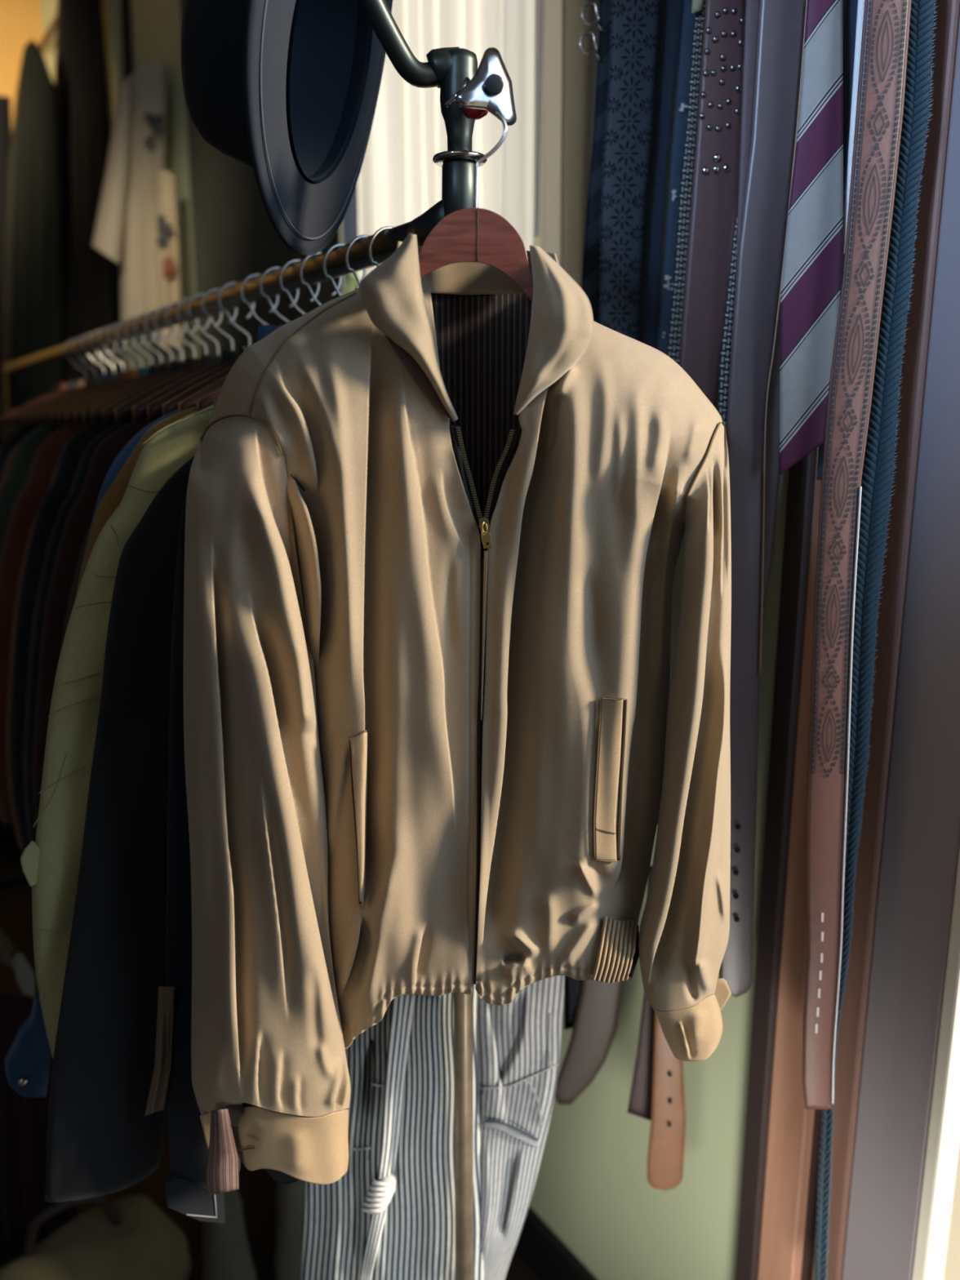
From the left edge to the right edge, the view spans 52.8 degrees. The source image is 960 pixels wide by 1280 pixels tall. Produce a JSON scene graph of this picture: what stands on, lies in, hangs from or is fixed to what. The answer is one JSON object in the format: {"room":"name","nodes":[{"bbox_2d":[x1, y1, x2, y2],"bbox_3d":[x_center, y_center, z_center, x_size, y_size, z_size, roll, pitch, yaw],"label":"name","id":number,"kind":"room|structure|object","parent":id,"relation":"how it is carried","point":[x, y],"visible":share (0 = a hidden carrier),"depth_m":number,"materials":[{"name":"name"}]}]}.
{"room":"closet","nodes":[
{"label":"closet","id":0,"kind":"room"},
{"bbox_2d":[0,0,44,134],"bbox_3d":[-3.096,-0.858,3.047,3.600,3.300,0.100,-8,14,-33],"label":"wall","id":1,"kind":"structure","parent":0,"point":[20,20],"depth_m":3.63,"materials":[{"name":"paint"}]},
{"bbox_2d":[0,833,541,1279],"bbox_3d":[-1.167,1.380,0.601,3.600,0.050,7.000,-8,14,-33],"label":"floor","id":2,"kind":"structure","parent":0,"point":[257,1191],"depth_m":1.89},
{"bbox_2d":[0,95,16,833],"bbox_3d":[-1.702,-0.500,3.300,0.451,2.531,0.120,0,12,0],"label":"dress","id":3,"kind":"object","parent":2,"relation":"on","point":[5,101],"visible":0.13,"depth_m":3.07,"materials":[{"name":"fabric"}]},
{"bbox_2d":[0,992,79,1245],"bbox_3d":[-0.869,0.911,1.766,0.246,0.644,0.088,0,12,0],"label":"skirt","id":4,"kind":"object","parent":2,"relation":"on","point":[24,1121],"visible":0.56,"depth_m":1.73,"materials":[{"name":"fabric"}]},
{"bbox_2d":[0,1195,191,1279],"bbox_3d":[-0.648,1.008,1.589,0.331,0.287,0.203,-8,14,-33],"label":"canvas bag","id":5,"kind":"object","parent":2,"relation":"on","point":[131,1237],"visible":0.94,"depth_m":1.57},
{"bbox_2d":[200,1189,257,1279],"bbox_3d":[-0.444,1.046,1.688,0.096,0.144,0.264,-4,13,-19],"label":"trousers","id":6,"kind":"object","parent":2,"relation":"on","point":[227,1255],"visible":0.69,"depth_m":1.68,"materials":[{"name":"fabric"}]},
{"bbox_2d":[0,0,516,1279],"bbox_3d":[-0.700,0.097,2.017,0.560,1.865,2.613,-8,14,-33],"label":"clothes rack","id":7,"kind":"object","parent":2,"relation":"on","point":[468,92],"visible":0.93,"depth_m":1.00,"materials":[{"name":"metal"}]},
{"bbox_2d":[0,927,35,996],"bbox_3d":[-0.785,0.489,1.581,0.121,0.183,0.040,1,12,4],"label":"shirt","id":8,"kind":"object","parent":7,"relation":"hanging from","point":[24,975],"visible":0.99,"depth_m":1.57,"materials":[{"name":"fabric"}]},
{"bbox_2d":[0,338,88,426],"bbox_3d":[-0.891,-0.581,2.190,0.380,0.192,0.012,-8,14,-33],"label":"clothes hanger","id":9,"kind":"object","parent":7,"relation":"hanging from","point":[2,417],"visible":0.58,"depth_m":2.13,"materials":[{"name":"brown wood"}]},
{"bbox_2d":[4,336,97,426],"bbox_3d":[-0.842,-0.565,2.119,0.380,0.192,0.012,-8,14,-33],"label":"clothes hanger","id":10,"kind":"object","parent":7,"relation":"hanging from","point":[6,419],"visible":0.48,"depth_m":2.06,"materials":[{"name":"brown wood"}]},
{"bbox_2d":[10,333,106,426],"bbox_3d":[-0.796,-0.551,2.052,0.380,0.192,0.012,-8,14,-33],"label":"clothes hanger","id":11,"kind":"object","parent":7,"relation":"hanging from","point":[14,418],"visible":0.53,"depth_m":1.99,"materials":[{"name":"brown wood"}]},
{"bbox_2d":[0,381,76,479],"bbox_3d":[-0.789,-0.131,2.131,0.668,0.847,0.052,-8,14,-33],"label":"blouse","id":12,"kind":"object","parent":11,"relation":"hanging from","point":[15,437],"visible":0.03,"depth_m":1.96,"materials":[{"name":"fabric"}]},
{"bbox_2d":[17,329,116,426],"bbox_3d":[-0.753,-0.538,1.989,0.380,0.192,0.012,-8,14,-33],"label":"clothes hanger","id":13,"kind":"object","parent":7,"relation":"hanging from","point":[20,418],"visible":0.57,"depth_m":1.93,"materials":[{"name":"brown wood"}]},
{"bbox_2d":[0,379,84,489],"bbox_3d":[-0.746,-0.086,2.075,0.679,0.910,0.052,-8,14,-33],"label":"shirt","id":14,"kind":"object","parent":13,"relation":"hanging from","point":[80,383],"visible":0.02,"depth_m":1.89,"materials":[{"name":"fabric"}]},
{"bbox_2d":[23,326,125,426],"bbox_3d":[-0.712,-0.525,1.930,0.380,0.192,0.012,-8,14,-33],"label":"clothes hanger","id":15,"kind":"object","parent":7,"relation":"hanging from","point":[26,417],"visible":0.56,"depth_m":1.87,"materials":[{"name":"brown wood"}]},
{"bbox_2d":[0,377,93,491],"bbox_3d":[-0.705,-0.077,2.015,0.669,0.905,0.052,-8,14,-33],"label":"jacket","id":16,"kind":"object","parent":15,"relation":"hanging from","point":[88,381],"visible":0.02,"depth_m":1.83,"materials":[{"name":"fabric"}]},
{"bbox_2d":[29,323,135,426],"bbox_3d":[-0.674,-0.513,1.875,0.380,0.192,0.012,-8,14,-33],"label":"clothes hanger","id":17,"kind":"object","parent":7,"relation":"hanging from","point":[33,417],"visible":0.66,"depth_m":1.82,"materials":[{"name":"brown wood"}]},
{"bbox_2d":[0,376,101,553],"bbox_3d":[-0.666,-0.065,1.960,0.673,0.903,0.052,-8,14,-33],"label":"shirt","id":18,"kind":"object","parent":17,"relation":"hanging from","point":[15,482],"visible":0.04,"depth_m":1.77,"materials":[{"name":"fabric"}]},
{"bbox_2d":[35,320,144,425],"bbox_3d":[-0.637,-0.502,1.822,0.380,0.192,0.012,-8,14,-33],"label":"clothes hanger","id":19,"kind":"object","parent":7,"relation":"hanging from","point":[40,420],"visible":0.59,"depth_m":1.76,"materials":[{"name":"brown wood"}]},
{"bbox_2d":[43,316,154,425],"bbox_3d":[-0.601,-0.490,1.769,0.380,0.192,0.012,-8,14,-33],"label":"clothes hanger","id":20,"kind":"object","parent":7,"relation":"hanging from","point":[46,416],"visible":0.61,"depth_m":1.71,"materials":[{"name":"brown wood"}]},
{"bbox_2d":[0,372,119,563],"bbox_3d":[-0.594,-0.054,1.852,0.671,0.880,0.052,-8,14,-33],"label":"jacket","id":21,"kind":"object","parent":20,"relation":"hanging from","point":[113,376],"visible":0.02,"depth_m":1.67,"materials":[{"name":"fabric"}]},
{"bbox_2d":[50,312,164,425],"bbox_3d":[-0.566,-0.480,1.719,0.380,0.192,0.012,-8,14,-33],"label":"clothes hanger","id":22,"kind":"object","parent":7,"relation":"hanging from","point":[54,415],"visible":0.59,"depth_m":1.66,"materials":[{"name":"brown wood"}]},
{"bbox_2d":[0,370,128,824],"bbox_3d":[-0.559,-0.045,1.801,0.680,0.877,0.052,-8,14,-33],"label":"jacket","id":23,"kind":"object","parent":22,"relation":"hanging from","point":[28,504],"visible":0.06,"depth_m":1.62,"materials":[{"name":"fabric"}]},
{"bbox_2d":[57,309,175,424],"bbox_3d":[-0.531,-0.469,1.668,0.380,0.192,0.012,-8,14,-33],"label":"clothes hanger","id":24,"kind":"object","parent":7,"relation":"hanging from","point":[61,415],"visible":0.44,"depth_m":1.61,"materials":[{"name":"brown wood"}]},
{"bbox_2d":[5,368,138,848],"bbox_3d":[-0.524,-0.021,1.754,0.648,0.904,0.052,-8,14,-33],"label":"shirt","id":25,"kind":"object","parent":24,"relation":"hanging from","point":[133,373],"visible":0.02,"depth_m":1.60,"materials":[{"name":"fabric"}]},
{"bbox_2d":[65,305,186,424],"bbox_3d":[-0.499,-0.459,1.621,0.380,0.192,0.012,-8,14,-33],"label":"clothes hanger","id":26,"kind":"object","parent":7,"relation":"hanging from","point":[69,415],"visible":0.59,"depth_m":1.56,"materials":[{"name":"brown wood"}]},
{"bbox_2d":[36,367,149,514],"bbox_3d":[-0.491,-0.010,1.706,0.643,0.906,0.052,-8,14,-33],"label":"shirt","id":27,"kind":"object","parent":26,"relation":"hanging from","point":[142,371],"visible":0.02,"depth_m":1.57,"materials":[{"name":"fabric"}]},
{"bbox_2d":[74,301,198,424],"bbox_3d":[-0.464,-0.448,1.570,0.380,0.192,0.012,-8,14,-33],"label":"clothes hanger","id":28,"kind":"object","parent":7,"relation":"hanging from","point":[78,415],"visible":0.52,"depth_m":1.51,"materials":[{"name":"brown wood"}]},
{"bbox_2d":[8,364,159,852],"bbox_3d":[-0.457,-0.033,1.649,0.668,0.837,0.052,-8,14,-33],"label":"garment","id":29,"kind":"object","parent":28,"relation":"hanging from","point":[52,501],"visible":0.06,"depth_m":1.47,"materials":[{"name":"fabric"}]},
{"bbox_2d":[82,297,209,424],"bbox_3d":[-0.431,-0.438,1.523,0.380,0.192,0.012,-8,14,-33],"label":"clothes hanger","id":30,"kind":"object","parent":7,"relation":"hanging from","point":[86,413],"visible":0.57,"depth_m":1.46,"materials":[{"name":"brown wood"}]},
{"bbox_2d":[22,362,170,843],"bbox_3d":[-0.424,-0.021,1.601,0.651,0.840,0.052,-8,14,-33],"label":"jacket","id":31,"kind":"object","parent":30,"relation":"hanging from","point":[164,366],"visible":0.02,"depth_m":1.45,"materials":[{"name":"fabric"}]},
{"bbox_2d":[91,293,222,423],"bbox_3d":[-0.400,-0.428,1.478,0.380,0.192,0.012,-8,14,-33],"label":"clothes hanger","id":32,"kind":"object","parent":7,"relation":"hanging from","point":[96,413],"visible":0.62,"depth_m":1.42,"materials":[{"name":"brown wood"}]},
{"bbox_2d":[24,360,184,842],"bbox_3d":[-0.393,0.029,1.565,0.661,0.922,0.052,-8,14,-33],"label":"garment","id":33,"kind":"object","parent":32,"relation":"hanging from","point":[86,459],"visible":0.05,"depth_m":1.38,"materials":[{"name":"fabric"}]},
{"bbox_2d":[102,288,236,423],"bbox_3d":[-0.365,-0.417,1.427,0.380,0.192,0.012,-8,14,-33],"label":"clothes hanger","id":34,"kind":"object","parent":7,"relation":"hanging from","point":[108,413],"visible":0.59,"depth_m":1.36,"materials":[{"name":"brown wood"}]},
{"bbox_2d":[32,357,199,834],"bbox_3d":[-0.358,0.042,1.514,0.661,0.926,0.052,-8,14,-33],"label":"jacket","id":35,"kind":"object","parent":34,"relation":"hanging from","point":[79,519],"visible":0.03,"depth_m":1.33,"materials":[{"name":"fabric"}]},
{"bbox_2d":[114,281,254,422],"bbox_3d":[-0.326,-0.405,1.371,0.380,0.192,0.012,-8,14,-33],"label":"clothes hanger","id":36,"kind":"object","parent":7,"relation":"hanging from","point":[124,411],"visible":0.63,"depth_m":1.30,"materials":[{"name":"brown wood"}]},
{"bbox_2d":[60,354,222,652],"bbox_3d":[-0.319,0.056,1.459,0.643,0.931,0.052,-8,14,-33],"label":"jacket","id":37,"kind":"object","parent":36,"relation":"hanging from","point":[206,361],"visible":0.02,"depth_m":1.28,"materials":[{"name":"fabric"}]},
{"bbox_2d":[132,273,278,422],"bbox_3d":[-0.277,-0.390,1.300,0.380,0.192,0.012,-8,14,-33],"label":"clothes hanger","id":38,"kind":"object","parent":7,"relation":"hanging from","point":[139,411],"visible":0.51,"depth_m":1.23,"materials":[{"name":"brown wood"}]},
{"bbox_2d":[220,350,239,365],"bbox_3d":[-0.270,0.055,1.385,0.644,0.898,0.052,-8,14,-33],"label":"jacket","id":39,"kind":"object","parent":38,"relation":"hanging from","point":[228,356],"visible":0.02,"depth_m":1.25,"materials":[{"name":"fabric"}]},
{"bbox_2d":[146,266,298,422],"bbox_3d":[-0.240,-0.378,1.246,0.380,0.192,0.012,-8,14,-33],"label":"clothes hanger","id":40,"kind":"object","parent":7,"relation":"hanging from","point":[154,410],"visible":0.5,"depth_m":1.18,"materials":[{"name":"brown wood"}]},
{"bbox_2d":[162,259,319,416],"bbox_3d":[-0.205,-0.367,1.195,0.380,0.192,0.012,-8,14,-33],"label":"clothes hanger","id":41,"kind":"object","parent":7,"relation":"hanging from","point":[171,406],"visible":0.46,"depth_m":1.13,"materials":[{"name":"brown wood"}]},
{"bbox_2d":[4,324,278,1097],"bbox_3d":[-0.207,0.052,1.266,0.836,0.882,0.057,-8,15,-34],"label":"denim shirt","id":42,"kind":"object","parent":41,"relation":"hanging from","point":[27,1061],"visible":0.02,"depth_m":1.10,"materials":[{"name":"blue fabric"}]},
{"bbox_2d":[177,251,341,412],"bbox_3d":[-0.172,-0.357,1.147,0.380,0.192,0.012,-8,14,-33],"label":"clothes hanger","id":43,"kind":"object","parent":7,"relation":"hanging from","point":[190,402],"visible":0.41,"depth_m":1.07,"materials":[{"name":"brown wood"}]},
{"bbox_2d":[75,324,282,599],"bbox_3d":[-0.165,-0.008,1.211,0.758,0.731,0.049,-8,14,-33],"label":"puffer jacket","id":44,"kind":"object","parent":43,"relation":"hanging from","point":[113,497],"visible":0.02,"depth_m":1.02,"materials":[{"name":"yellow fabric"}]},
{"bbox_2d":[195,243,365,411],"bbox_3d":[-0.137,-0.346,1.097,0.380,0.192,0.012,-8,14,-33],"label":"clothes hanger","id":45,"kind":"object","parent":7,"relation":"hanging from","point":[207,401],"visible":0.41,"depth_m":1.02,"materials":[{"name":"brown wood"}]},
{"bbox_2d":[20,404,213,1057],"bbox_3d":[-0.130,0.034,1.165,0.803,0.772,0.054,-8,14,-33],"label":"quilted jacket","id":46,"kind":"object","parent":45,"relation":"hanging from","point":[51,864],"visible":0.13,"depth_m":0.97,"materials":[{"name":"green fabric"}]},
{"bbox_2d":[181,0,392,255],"bbox_3d":[-0.149,-0.539,0.895,0.238,0.339,0.237,-8,14,-33],"label":"hat","id":47,"kind":"object","parent":7,"relation":"hanging from","point":[288,91],"visible":0.98,"depth_m":0.90,"materials":[{"name":"fabric"}]},
{"bbox_2d":[213,235,369,408],"bbox_3d":[-0.106,-0.337,1.052,0.380,0.192,0.012,-8,14,-33],"label":"clothes hanger","id":48,"kind":"object","parent":7,"relation":"hanging from","point":[360,237],"visible":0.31,"depth_m":1.01,"materials":[{"name":"silver metal"}]},
{"bbox_2d":[44,456,630,1202],"bbox_3d":[-0.099,0.124,1.140,0.843,0.920,0.047,-8,14,-33],"label":"coat","id":49,"kind":"object","parent":48,"relation":"hanging from","point":[101,1141],"visible":0.12,"depth_m":0.97,"materials":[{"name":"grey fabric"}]},
{"bbox_2d":[368,226,393,266],"bbox_3d":[-0.077,-0.328,1.009,0.380,0.192,0.012,-8,14,-33],"label":"clothes hanger","id":50,"kind":"object","parent":7,"relation":"hanging from","point":[385,228],"visible":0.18,"depth_m":0.97,"materials":[{"name":"silver metal"}]},
{"bbox_2d":[164,490,581,1223],"bbox_3d":[-0.073,0.146,1.097,0.624,0.946,0.045,-8,14,-33],"label":"coat","id":51,"kind":"object","parent":50,"relation":"hanging from","point":[186,1190],"visible":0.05,"depth_m":0.97,"materials":[{"name":"fabric"}]},
{"bbox_2d":[144,986,174,1115],"bbox_3d":[-0.323,0.415,0.970,0.040,0.149,0.014,2,12,8],"label":"pocket","id":52,"kind":"object","parent":51,"relation":"hanging from","point":[158,1088],"visible":1,"depth_m":0.97,"materials":[{"name":"fabric"}]},
{"bbox_2d":[564,975,573,1030],"bbox_3d":[0.126,0.422,1.318,0.034,0.245,0.005,0,12,0],"label":"strap","id":53,"kind":"object","parent":51,"relation":"hanging from","point":[567,1025],"visible":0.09,"depth_m":1.33,"materials":[{"name":"leather"}]},
{"bbox_2d":[555,979,623,1104],"bbox_3d":[0.148,0.466,1.292,0.094,0.353,0.005,0,12,0],"label":"belt","id":54,"kind":"object","parent":51,"relation":"hanging from","point":[595,1026],"visible":0.52,"depth_m":1.30,"materials":[{"name":"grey leather"}]},
{"bbox_2d":[300,984,484,1279],"bbox_3d":[-0.110,0.596,1.103,0.234,0.677,0.076,0,12,0],"label":"robe","id":55,"kind":"object","parent":7,"relation":"hanging from","point":[391,1215],"visible":0.51,"depth_m":1.10,"materials":[{"name":"grey fabric"}]},
{"bbox_2d":[441,159,478,216],"bbox_3d":[-0.018,-0.387,0.878,0.035,0.084,0.035,-8,14,-33],"label":"pole","id":56,"kind":"object","parent":7,"relation":"attached to","point":[458,175],"depth_m":0.86,"materials":[{"name":"black metal"}]},
{"bbox_2d":[418,110,533,302],"bbox_3d":[-0.009,-0.329,0.812,0.264,0.203,0.044,0,12,0],"label":"wooden hanger","id":57,"kind":"object","parent":7,"relation":"hanging from","point":[478,235],"visible":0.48,"depth_m":0.79,"materials":[{"name":"red wood"}]},
{"bbox_2d":[183,232,731,1193],"bbox_3d":[-0.016,0.114,0.890,0.535,0.907,0.132,-1,12,-3],"label":"jacket","id":58,"kind":"object","parent":57,"relation":"hanging from","point":[437,735],"visible":1,"depth_m":0.85,"materials":[{"name":"beige fabric"}]},
{"bbox_2d":[463,107,488,119],"bbox_3d":[-0.003,-0.455,0.830,0.014,0.016,0.023,-8,14,-33],"label":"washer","id":59,"kind":"object","parent":7,"relation":"in","point":[468,113],"depth_m":0.83,"materials":[{"name":"plastic"}]},
{"bbox_2d":[475,975,564,1279],"bbox_3d":[0.035,0.606,1.143,0.123,0.695,0.049,0,12,0],"label":"trousers","id":60,"kind":"object","parent":7,"relation":"hanging from","point":[519,1041],"visible":0.64,"depth_m":1.11,"materials":[{"name":"grey fabric"}]},
{"bbox_2d":[627,865,654,1120],"bbox_3d":[0.215,0.452,1.222,0.047,0.358,0.005,0,12,0],"label":"strap","id":61,"kind":"object","parent":7,"relation":"hanging from","point":[640,1102],"visible":0.37,"depth_m":1.24,"materials":[{"name":"leather"}]},
{"bbox_2d":[647,1011,685,1191],"bbox_3d":[0.239,0.492,1.204,0.047,0.453,0.008,0,12,0],"label":"belt","id":62,"kind":"object","parent":7,"relation":"hanging from","point":[665,1155],"visible":0.51,"depth_m":1.23,"materials":[{"name":"leather"}]},
{"bbox_2d":[272,1179,304,1279],"bbox_3d":[-0.327,1.036,1.734,0.096,0.144,0.264,-3,12,-14],"label":"boot","id":63,"kind":"object","parent":2,"relation":"on","point":[286,1260],"visible":0.49,"depth_m":1.72,"materials":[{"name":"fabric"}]},
{"bbox_2d":[40,0,799,1279],"bbox_3d":[-0.640,-0.751,2.547,0.100,3.300,3.693,-8,14,-33],"label":"wall","id":64,"kind":"structure","parent":0,"point":[593,1189],"depth_m":1.46,"materials":[{"name":"green paint"}]},
{"bbox_2d":[38,13,57,52],"bbox_3d":[-0.734,-1.911,2.285,0.024,0.024,3.210,-8,14,-33],"label":"trim","id":65,"kind":"structure","parent":64,"relation":"attached to","point":[51,29],"depth_m":3.44,"materials":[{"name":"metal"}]},
{"bbox_2d":[53,0,114,382],"bbox_3d":[-1.298,-1.392,3.058,0.297,1.401,0.120,0,12,0],"label":"coat","id":66,"kind":"object","parent":64,"relation":"hanging from","point":[86,308],"visible":0.64,"depth_m":3.00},
{"bbox_2d":[0,39,61,439],"bbox_3d":[-1.413,-1.226,2.991,0.293,1.189,0.120,0,12,0],"label":"coat","id":67,"kind":"object","parent":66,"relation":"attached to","point":[33,264],"visible":0.85,"depth_m":2.95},
{"bbox_2d":[100,0,124,373],"bbox_3d":[-1.236,-1.414,3.160,0.138,1.400,0.092,-1,12,-4],"label":"coat","id":68,"kind":"object","parent":64,"relation":"hanging from","point":[115,286],"visible":0.16,"depth_m":3.17,"materials":[{"name":"fabric"}]},
{"bbox_2d":[120,0,134,80],"bbox_3d":[-1.014,-1.795,2.798,0.072,0.324,0.040,0,12,0],"label":"scarf","id":69,"kind":"object","parent":64,"relation":"hanging from","point":[127,60],"visible":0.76,"depth_m":2.80,"materials":[{"name":"fabric"}]},
{"bbox_2d":[92,61,168,333],"bbox_3d":[-0.944,-1.202,2.624,0.232,0.714,0.139,-1,12,-4],"label":"t-shirt","id":70,"kind":"object","parent":64,"relation":"hanging from","point":[126,230],"visible":0.79,"depth_m":2.58,"materials":[{"name":"beige fabric"}]},
{"bbox_2d":[155,168,185,346],"bbox_3d":[-0.816,-0.993,2.517,0.080,0.445,0.058,0,12,0],"label":"shirt","id":71,"kind":"object","parent":64,"relation":"hanging from","point":[170,281],"visible":0.74,"depth_m":2.50,"materials":[{"name":"fabric"}]},
{"bbox_2d":[157,222,173,238],"bbox_3d":[-0.806,-1.050,2.475,0.040,0.038,0.001,0,12,0],"label":"print","id":72,"kind":"object","parent":71,"relation":"attached to","point":[165,228],"depth_m":2.48},
{"bbox_2d":[162,256,176,277],"bbox_3d":[-0.801,-0.963,2.494,0.033,0.052,0.001,0,12,0],"label":"print","id":73,"kind":"object","parent":71,"relation":"on","point":[169,263],"depth_m":2.50},
{"bbox_2d":[179,0,343,358],"bbox_3d":[-0.509,-0.492,2.271,0.036,2.790,0.856,-8,14,-33],"label":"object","id":74,"kind":"structure","parent":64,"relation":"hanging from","point":[234,237],"depth_m":2.30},
{"bbox_2d":[357,0,538,281],"bbox_3d":[-0.072,-0.811,1.517,0.036,1.850,0.516,-8,14,-33],"label":"sheer curtain","id":75,"kind":"object","parent":64,"relation":"hanging from","point":[399,180],"visible":0.18,"depth_m":1.46,"materials":[{"name":"fabric"}]},
{"bbox_2d":[515,1205,597,1279],"bbox_3d":[-0.661,0.829,2.810,0.018,0.100,3.593,-8,14,-33],"label":"baseboard","id":76,"kind":"structure","parent":64,"relation":"attached to","point":[545,1253],"depth_m":1.67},
{"bbox_2d":[538,0,599,287],"bbox_3d":[0.128,-0.756,1.261,0.030,1.850,0.174,-8,14,-33],"label":"curtain","id":77,"kind":"object","parent":64,"relation":"hanging from","point":[569,82],"visible":0.22,"depth_m":1.29,"materials":[{"name":"fabric"}]},
{"bbox_2d":[581,0,612,323],"bbox_3d":[0.147,-0.585,1.103,0.058,0.482,0.006,0,12,0],"label":"striped tie","id":78,"kind":"object","parent":64,"relation":"hanging from","point":[590,278],"visible":0.32,"depth_m":1.11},
{"bbox_2d":[578,31,603,62],"bbox_3d":[0.124,-0.663,1.080,0.028,0.031,0.003,0,12,0],"label":"metal clip","id":79,"kind":"object","parent":78,"relation":"attached to","point":[595,51],"visible":1,"depth_m":1.08,"materials":[{"name":"silver metal"}]},
{"bbox_2d":[581,1,605,32],"bbox_3d":[0.126,-0.692,1.074,0.028,0.031,0.003,0,12,0],"label":"metal clip","id":80,"kind":"object","parent":78,"relation":"attached to","point":[597,22],"visible":1,"depth_m":1.07,"materials":[{"name":"silver metal"}]},
{"bbox_2d":[598,0,660,340],"bbox_3d":[0.167,-0.569,1.069,0.064,0.500,0.005,0,12,0],"label":"necktie","id":81,"kind":"object","parent":64,"relation":"hanging from","point":[634,25],"visible":0.9,"depth_m":1.07,"materials":[{"name":"blue fabric"}]},
{"bbox_2d":[637,0,684,349],"bbox_3d":[0.207,-0.567,1.091,0.062,0.513,0.006,0,12,0],"label":"tie","id":82,"kind":"object","parent":64,"relation":"hanging from","point":[670,13],"visible":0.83,"depth_m":1.09,"materials":[{"name":"fabric"}]},
{"bbox_2d":[657,0,695,355],"bbox_3d":[0.227,-0.565,1.082,0.040,0.514,0.009,0,12,0],"label":"tie","id":83,"kind":"object","parent":64,"relation":"hanging from","point":[688,19],"visible":0.82,"depth_m":1.09,"materials":[{"name":"blue fabric"}]},
{"bbox_2d":[666,0,706,364],"bbox_3d":[0.239,-0.547,1.058,0.053,0.538,0.009,0,12,0],"label":"belt","id":84,"kind":"object","parent":64,"relation":"hanging from","point":[686,186],"visible":0.92,"depth_m":1.07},
{"bbox_2d":[679,0,745,408],"bbox_3d":[0.246,-0.519,1.017,0.058,0.575,0.009,0,12,0],"label":"belt","id":85,"kind":"object","parent":64,"relation":"hanging from","point":[716,171],"visible":0.96,"depth_m":1.03,"materials":[{"name":"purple leather"}]},
{"bbox_2d":[717,205,737,426],"bbox_3d":[0.271,-0.517,1.007,0.020,0.575,0.009,0,12,0],"label":"belt","id":86,"kind":"object","parent":64,"relation":"hanging from","point":[725,353],"visible":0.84,"depth_m":1.05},
{"bbox_2d":[735,0,759,275],"bbox_3d":[0.275,-0.515,1.000,0.019,0.576,0.005,0,12,0],"label":"belt","id":87,"kind":"object","parent":64,"relation":"hanging from","point":[752,9],"visible":0.51,"depth_m":0.99,"materials":[{"name":"leather"}]},
{"bbox_2d":[718,0,807,997],"bbox_3d":[0.276,-0.185,0.966,0.062,1.207,0.010,0,12,0],"label":"belt","id":88,"kind":"object","parent":64,"relation":"hanging from","point":[781,28],"visible":0.85,"depth_m":0.95,"materials":[{"name":"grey leather"}]},
{"bbox_2d":[762,303,780,608],"bbox_3d":[0.281,-0.406,0.936,0.050,0.762,0.005,0,12,0],"label":"belt","id":89,"kind":"object","parent":64,"relation":"hanging from","point":[772,438],"visible":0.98,"depth_m":0.98,"materials":[{"name":"leather"}]},
{"bbox_2d":[735,448,817,1279],"bbox_3d":[0.394,-0.426,1.036,0.114,3.300,0.027,-8,14,-33],"label":"trim","id":90,"kind":"structure","parent":64,"relation":"attached to","point":[802,475],"depth_m":1.15,"materials":[{"name":"wood"}]},
{"bbox_2d":[757,446,821,1279],"bbox_3d":[0.421,-0.420,1.006,0.104,3.300,0.053,-8,14,-33],"label":"trim","id":91,"kind":"structure","parent":64,"relation":"attached to","point":[790,1128],"depth_m":1.18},
{"bbox_2d":[800,1109,822,1279],"bbox_3d":[0.449,-0.414,0.979,0.088,3.300,0.022,-8,14,-33],"label":"trim","id":92,"kind":"structure","parent":64,"relation":"attached to","point":[811,1215],"depth_m":1.20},
{"bbox_2d":[779,0,843,475],"bbox_3d":[0.310,-0.465,0.877,0.056,0.623,0.008,0,12,0],"label":"tie","id":93,"kind":"object","parent":64,"relation":"hanging from","point":[811,283],"visible":1,"depth_m":0.90,"materials":[{"name":"fabric"}]},
{"bbox_2d":[816,0,857,479],"bbox_3d":[0.330,-0.467,0.898,0.045,0.628,0.005,0,12,0],"label":"strap","id":94,"kind":"object","parent":64,"relation":"hanging from","point":[849,6],"visible":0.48,"depth_m":0.89,"materials":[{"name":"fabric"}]},
{"bbox_2d":[842,0,864,253],"bbox_3d":[0.342,-0.567,0.865,0.012,0.417,0.004,-1,12,-2],"label":"strap","id":95,"kind":"object","parent":64,"relation":"hanging from","point":[860,2],"visible":0.61,"depth_m":0.88,"materials":[{"name":"leather"}]},
{"bbox_2d":[802,0,911,1109],"bbox_3d":[0.354,-0.125,0.919,0.062,1.305,0.007,0,12,0],"label":"belt","id":96,"kind":"object","parent":64,"relation":"hanging from","point":[886,23],"visible":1,"depth_m":0.92,"materials":[{"name":"leather"}]},
{"bbox_2d":[813,0,937,1279],"bbox_3d":[0.384,0.008,0.966,0.043,1.585,0.012,0,12,0],"label":"belt","id":97,"kind":"object","parent":64,"relation":"hanging from","point":[878,466],"visible":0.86,"depth_m":0.93,"materials":[{"name":"leather"}]},
{"bbox_2d":[811,0,959,1279],"bbox_3d":[0.461,-0.408,0.952,0.100,3.300,0.037,-8,14,-33],"label":"trim","id":98,"kind":"structure","parent":64,"relation":"attached to","point":[851,1029],"depth_m":1.00,"materials":[{"name":"wood"}]},
{"bbox_2d":[841,18,959,1279],"bbox_3d":[0.790,0.266,0.550,0.042,2.150,1.216,-8,14,-33],"label":"door","id":99,"kind":"structure","parent":64,"relation":"in","point":[907,1138],"depth_m":1.01,"materials":[{"name":"white paint"}]},
{"label":"outside","id":100,"kind":"structure","parent":0,"visible":0},
{"bbox_2d":[942,1142,959,1279],"bbox_3d":[2.747,0.485,5.083,8.000,0.060,13.000,-8,14,-33],"label":"ground","id":101,"kind":"structure","parent":100,"point":[952,1266],"depth_m":1.85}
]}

